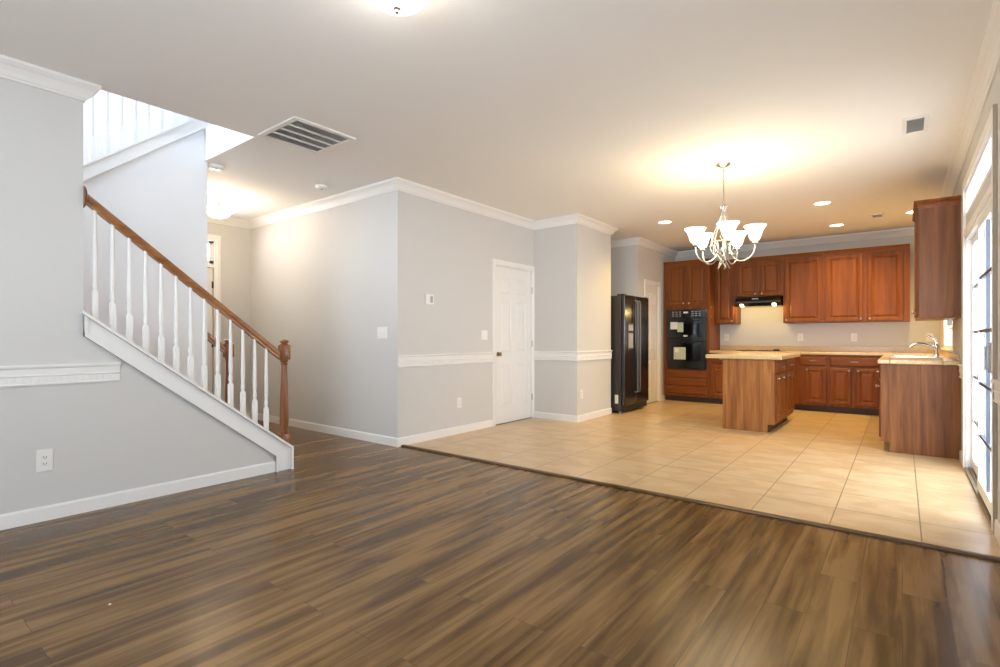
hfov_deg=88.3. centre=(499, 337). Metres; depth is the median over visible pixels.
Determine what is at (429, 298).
thermostat
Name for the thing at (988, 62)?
trim
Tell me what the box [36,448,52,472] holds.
power outlet
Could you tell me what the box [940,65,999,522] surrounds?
wall
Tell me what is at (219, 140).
wall
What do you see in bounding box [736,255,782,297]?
upper cabinet
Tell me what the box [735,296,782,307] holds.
range hood
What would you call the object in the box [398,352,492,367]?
trim
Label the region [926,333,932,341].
light switch
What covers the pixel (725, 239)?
chandelier
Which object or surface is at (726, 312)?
upper cabinet
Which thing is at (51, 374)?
trim
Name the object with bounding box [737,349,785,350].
cooktop
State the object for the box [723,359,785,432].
base cabinet
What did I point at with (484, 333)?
light switch
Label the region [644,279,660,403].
door
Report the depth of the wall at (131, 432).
3.25 m
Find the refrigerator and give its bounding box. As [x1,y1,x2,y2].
[611,294,648,412]
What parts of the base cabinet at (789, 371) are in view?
door, drawer, door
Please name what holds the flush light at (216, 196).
attached to the ceiling
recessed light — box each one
[657,220,672,223]
[812,201,832,204]
[828,223,844,226]
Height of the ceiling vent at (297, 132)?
0.014 m
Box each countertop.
[705,352,799,359]
[709,345,960,364]
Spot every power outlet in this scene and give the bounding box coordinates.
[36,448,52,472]
[457,398,461,407]
[724,334,728,340]
[798,334,802,340]
[851,333,856,340]
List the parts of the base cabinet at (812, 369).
drawer, door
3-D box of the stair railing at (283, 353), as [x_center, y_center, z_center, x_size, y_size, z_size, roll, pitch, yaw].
[-2.284,-0.029,3.923,0.144,1.927,1.434,0,0,38]
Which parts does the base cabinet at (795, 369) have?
door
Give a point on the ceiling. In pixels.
(622, 115)
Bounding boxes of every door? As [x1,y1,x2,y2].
[207,234,220,394]
[492,258,533,425]
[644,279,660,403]
[962,104,996,533]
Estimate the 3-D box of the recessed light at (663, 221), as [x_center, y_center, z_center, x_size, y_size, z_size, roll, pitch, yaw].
[2.330,-1.636,7.279,0.210,0.008,0.210,0,0,38]
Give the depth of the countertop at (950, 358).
7.77 m
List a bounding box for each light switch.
[377,327,387,338]
[481,330,487,339]
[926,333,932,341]
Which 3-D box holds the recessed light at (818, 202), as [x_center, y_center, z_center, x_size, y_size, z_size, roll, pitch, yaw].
[3.910,-1.636,6.247,0.210,0.008,0.210,0,0,38]
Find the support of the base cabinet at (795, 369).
on the floor at (830, 468)
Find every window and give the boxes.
[941,320,952,351]
[966,133,990,215]
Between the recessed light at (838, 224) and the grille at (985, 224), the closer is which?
the grille at (985, 224)
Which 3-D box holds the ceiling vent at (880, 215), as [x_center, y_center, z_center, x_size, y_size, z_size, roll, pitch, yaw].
[5.049,-1.634,6.893,0.150,0.012,0.240,0,0,38]
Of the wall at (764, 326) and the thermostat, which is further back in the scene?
the wall at (764, 326)
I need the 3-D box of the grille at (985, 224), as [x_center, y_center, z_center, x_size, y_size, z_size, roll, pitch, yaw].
[3.215,0.117,3.390,0.020,1.793,0.768,0,0,38]
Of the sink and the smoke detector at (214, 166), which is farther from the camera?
the sink
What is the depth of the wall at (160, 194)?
4.48 m
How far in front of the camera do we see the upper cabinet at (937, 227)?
4.88 m
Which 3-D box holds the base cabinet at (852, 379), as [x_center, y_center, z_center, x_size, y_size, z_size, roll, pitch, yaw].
[5.424,0.692,7.815,0.700,0.871,0.700,0,0,38]
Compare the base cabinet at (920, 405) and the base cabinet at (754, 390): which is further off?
the base cabinet at (754, 390)
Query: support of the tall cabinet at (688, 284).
on the floor at (830, 468)
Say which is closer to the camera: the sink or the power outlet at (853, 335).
the sink
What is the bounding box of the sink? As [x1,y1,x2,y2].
[890,355,943,357]
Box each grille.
[974,283,976,425]
[979,219,990,492]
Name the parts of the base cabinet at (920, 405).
door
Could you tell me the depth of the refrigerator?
7.75 m
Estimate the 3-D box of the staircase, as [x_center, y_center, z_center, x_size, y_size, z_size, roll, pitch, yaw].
[-3.640,-0.472,3.773,2.116,3.203,3.344,0,0,38]
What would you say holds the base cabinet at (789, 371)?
on the floor at (830, 468)
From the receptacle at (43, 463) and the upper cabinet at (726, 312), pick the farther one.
the upper cabinet at (726, 312)
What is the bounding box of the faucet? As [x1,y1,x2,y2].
[909,335,939,356]
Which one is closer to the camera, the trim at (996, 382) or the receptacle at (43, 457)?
the trim at (996, 382)
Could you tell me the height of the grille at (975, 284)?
1.793 m
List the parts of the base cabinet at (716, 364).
drawer, door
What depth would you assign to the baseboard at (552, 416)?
7.13 m
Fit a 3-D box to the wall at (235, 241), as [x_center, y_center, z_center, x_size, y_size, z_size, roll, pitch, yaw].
[-4.021,-0.255,6.727,0.120,2.770,1.670,0,0,38]
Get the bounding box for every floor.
[0,418,999,666]
[409,399,999,556]
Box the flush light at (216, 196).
[207,194,229,212]
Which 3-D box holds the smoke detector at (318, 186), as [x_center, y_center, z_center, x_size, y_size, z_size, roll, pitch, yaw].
[-1.921,-1.619,5.549,0.130,0.042,0.130,0,0,38]
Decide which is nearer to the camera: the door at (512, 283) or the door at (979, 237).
the door at (979, 237)
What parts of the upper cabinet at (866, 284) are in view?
door, crown, door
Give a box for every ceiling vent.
[258,116,355,153]
[870,213,883,218]
[902,114,928,135]
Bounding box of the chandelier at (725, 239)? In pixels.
[692,162,757,268]
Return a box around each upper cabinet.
[714,259,740,324]
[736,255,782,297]
[783,251,823,323]
[823,244,909,322]
[911,195,960,325]
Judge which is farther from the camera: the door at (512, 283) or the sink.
the door at (512, 283)
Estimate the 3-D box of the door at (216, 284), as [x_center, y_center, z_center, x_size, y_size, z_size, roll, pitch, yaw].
[-4.137,-0.122,6.550,0.155,2.505,1.080,0,0,38]
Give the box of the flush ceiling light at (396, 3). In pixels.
[381,0,423,13]
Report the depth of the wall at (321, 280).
6.09 m
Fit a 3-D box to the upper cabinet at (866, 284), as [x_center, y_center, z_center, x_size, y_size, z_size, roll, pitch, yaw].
[5.591,-0.802,7.876,1.061,1.114,0.399,0,0,38]
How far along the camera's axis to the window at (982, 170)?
3.75 m
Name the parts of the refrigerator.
freezer door, handle, handle, door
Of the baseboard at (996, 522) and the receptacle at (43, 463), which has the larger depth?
the receptacle at (43, 463)
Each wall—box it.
[0,77,274,514]
[83,90,211,163]
[83,128,206,385]
[205,124,254,161]
[207,222,250,411]
[251,192,390,436]
[391,190,674,437]
[675,235,939,352]
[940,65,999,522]
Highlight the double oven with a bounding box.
[667,309,706,369]
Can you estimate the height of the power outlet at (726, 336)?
0.125 m
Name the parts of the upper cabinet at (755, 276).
door, crown, door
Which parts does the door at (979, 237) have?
frame, fixed panel, sliding panel, handle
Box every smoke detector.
[208,163,224,170]
[315,184,327,189]
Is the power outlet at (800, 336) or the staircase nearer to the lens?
the staircase
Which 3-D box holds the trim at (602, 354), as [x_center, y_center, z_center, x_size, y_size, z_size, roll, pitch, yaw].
[1.069,0.243,7.483,0.730,0.127,1.050,0,0,38]
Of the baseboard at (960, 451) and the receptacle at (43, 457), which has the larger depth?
the baseboard at (960, 451)
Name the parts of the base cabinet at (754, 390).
door, drawer, door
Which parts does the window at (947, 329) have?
frame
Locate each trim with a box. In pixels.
[0,54,101,102]
[0,362,120,387]
[207,0,999,257]
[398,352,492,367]
[401,444,999,562]
[533,350,612,360]
[957,364,961,378]
[990,379,999,404]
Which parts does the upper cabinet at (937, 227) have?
door, door, crown, rail, bracket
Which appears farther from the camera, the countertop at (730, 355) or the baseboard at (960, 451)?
the countertop at (730, 355)
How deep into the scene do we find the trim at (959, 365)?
4.63 m
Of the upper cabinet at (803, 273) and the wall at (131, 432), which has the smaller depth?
the wall at (131, 432)
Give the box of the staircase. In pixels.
[81,118,293,471]
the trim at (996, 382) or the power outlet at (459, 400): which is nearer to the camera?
the trim at (996, 382)
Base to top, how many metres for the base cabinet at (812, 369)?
0.871 m
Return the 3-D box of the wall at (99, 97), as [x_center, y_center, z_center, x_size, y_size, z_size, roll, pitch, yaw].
[-4.241,-1.520,4.805,0.100,5.300,4.450,0,0,38]
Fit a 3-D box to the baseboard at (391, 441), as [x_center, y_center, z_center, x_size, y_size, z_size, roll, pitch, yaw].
[-2.033,1.085,6.246,3.672,0.090,1.410,0,0,12]
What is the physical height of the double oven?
1.057 m
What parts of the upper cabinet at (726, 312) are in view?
door, crown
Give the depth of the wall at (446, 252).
6.41 m
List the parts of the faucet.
spout, lever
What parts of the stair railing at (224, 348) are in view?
handrail, newel post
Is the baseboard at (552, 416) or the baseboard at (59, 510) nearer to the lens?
the baseboard at (59, 510)
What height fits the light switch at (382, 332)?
0.125 m
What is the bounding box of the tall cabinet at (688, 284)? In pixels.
[664,258,719,402]
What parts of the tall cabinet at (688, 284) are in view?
door, drawer, drawer, drawer, crown, door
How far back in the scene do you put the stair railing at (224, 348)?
4.96 m
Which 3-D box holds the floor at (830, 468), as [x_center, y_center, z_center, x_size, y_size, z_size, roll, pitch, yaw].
[2.668,1.189,6.526,4.970,0.122,6.330,0,0,38]
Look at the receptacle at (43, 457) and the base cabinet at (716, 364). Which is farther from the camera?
the base cabinet at (716, 364)
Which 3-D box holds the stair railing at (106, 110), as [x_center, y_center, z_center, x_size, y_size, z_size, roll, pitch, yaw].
[-3.338,-1.814,4.093,0.062,2.206,1.840,0,0,38]
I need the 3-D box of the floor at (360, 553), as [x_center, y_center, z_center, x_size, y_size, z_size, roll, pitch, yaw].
[-2.388,1.190,2.450,7.920,0.120,6.320,0,0,38]
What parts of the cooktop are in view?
glass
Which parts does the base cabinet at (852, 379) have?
door, drawer, door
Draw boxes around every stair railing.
[83,186,290,443]
[89,91,187,160]
[207,332,233,403]
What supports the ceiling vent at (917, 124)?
in the ceiling
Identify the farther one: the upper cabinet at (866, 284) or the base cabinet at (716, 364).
the base cabinet at (716, 364)
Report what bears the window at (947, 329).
in the wall at (994, 95)
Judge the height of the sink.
0.176 m
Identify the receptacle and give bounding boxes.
[41,455,48,459]
[41,461,48,465]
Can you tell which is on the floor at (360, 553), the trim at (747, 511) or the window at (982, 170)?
the trim at (747, 511)
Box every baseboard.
[0,461,275,530]
[246,412,492,446]
[534,408,611,422]
[959,450,961,463]
[994,519,999,545]
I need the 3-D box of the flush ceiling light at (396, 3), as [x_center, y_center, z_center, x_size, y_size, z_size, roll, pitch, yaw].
[-0.467,-1.555,2.337,0.340,0.170,0.340,0,0,38]
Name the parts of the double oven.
handle, handle, oven door, oven door, control panel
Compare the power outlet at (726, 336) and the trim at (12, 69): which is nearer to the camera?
the trim at (12, 69)
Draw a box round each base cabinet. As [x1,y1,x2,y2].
[710,353,722,403]
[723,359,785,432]
[778,358,793,424]
[793,357,797,409]
[798,354,828,411]
[828,355,881,415]
[875,363,960,458]
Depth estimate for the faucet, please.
5.47 m
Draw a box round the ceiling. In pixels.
[0,0,993,250]
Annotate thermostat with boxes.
[425,294,433,304]

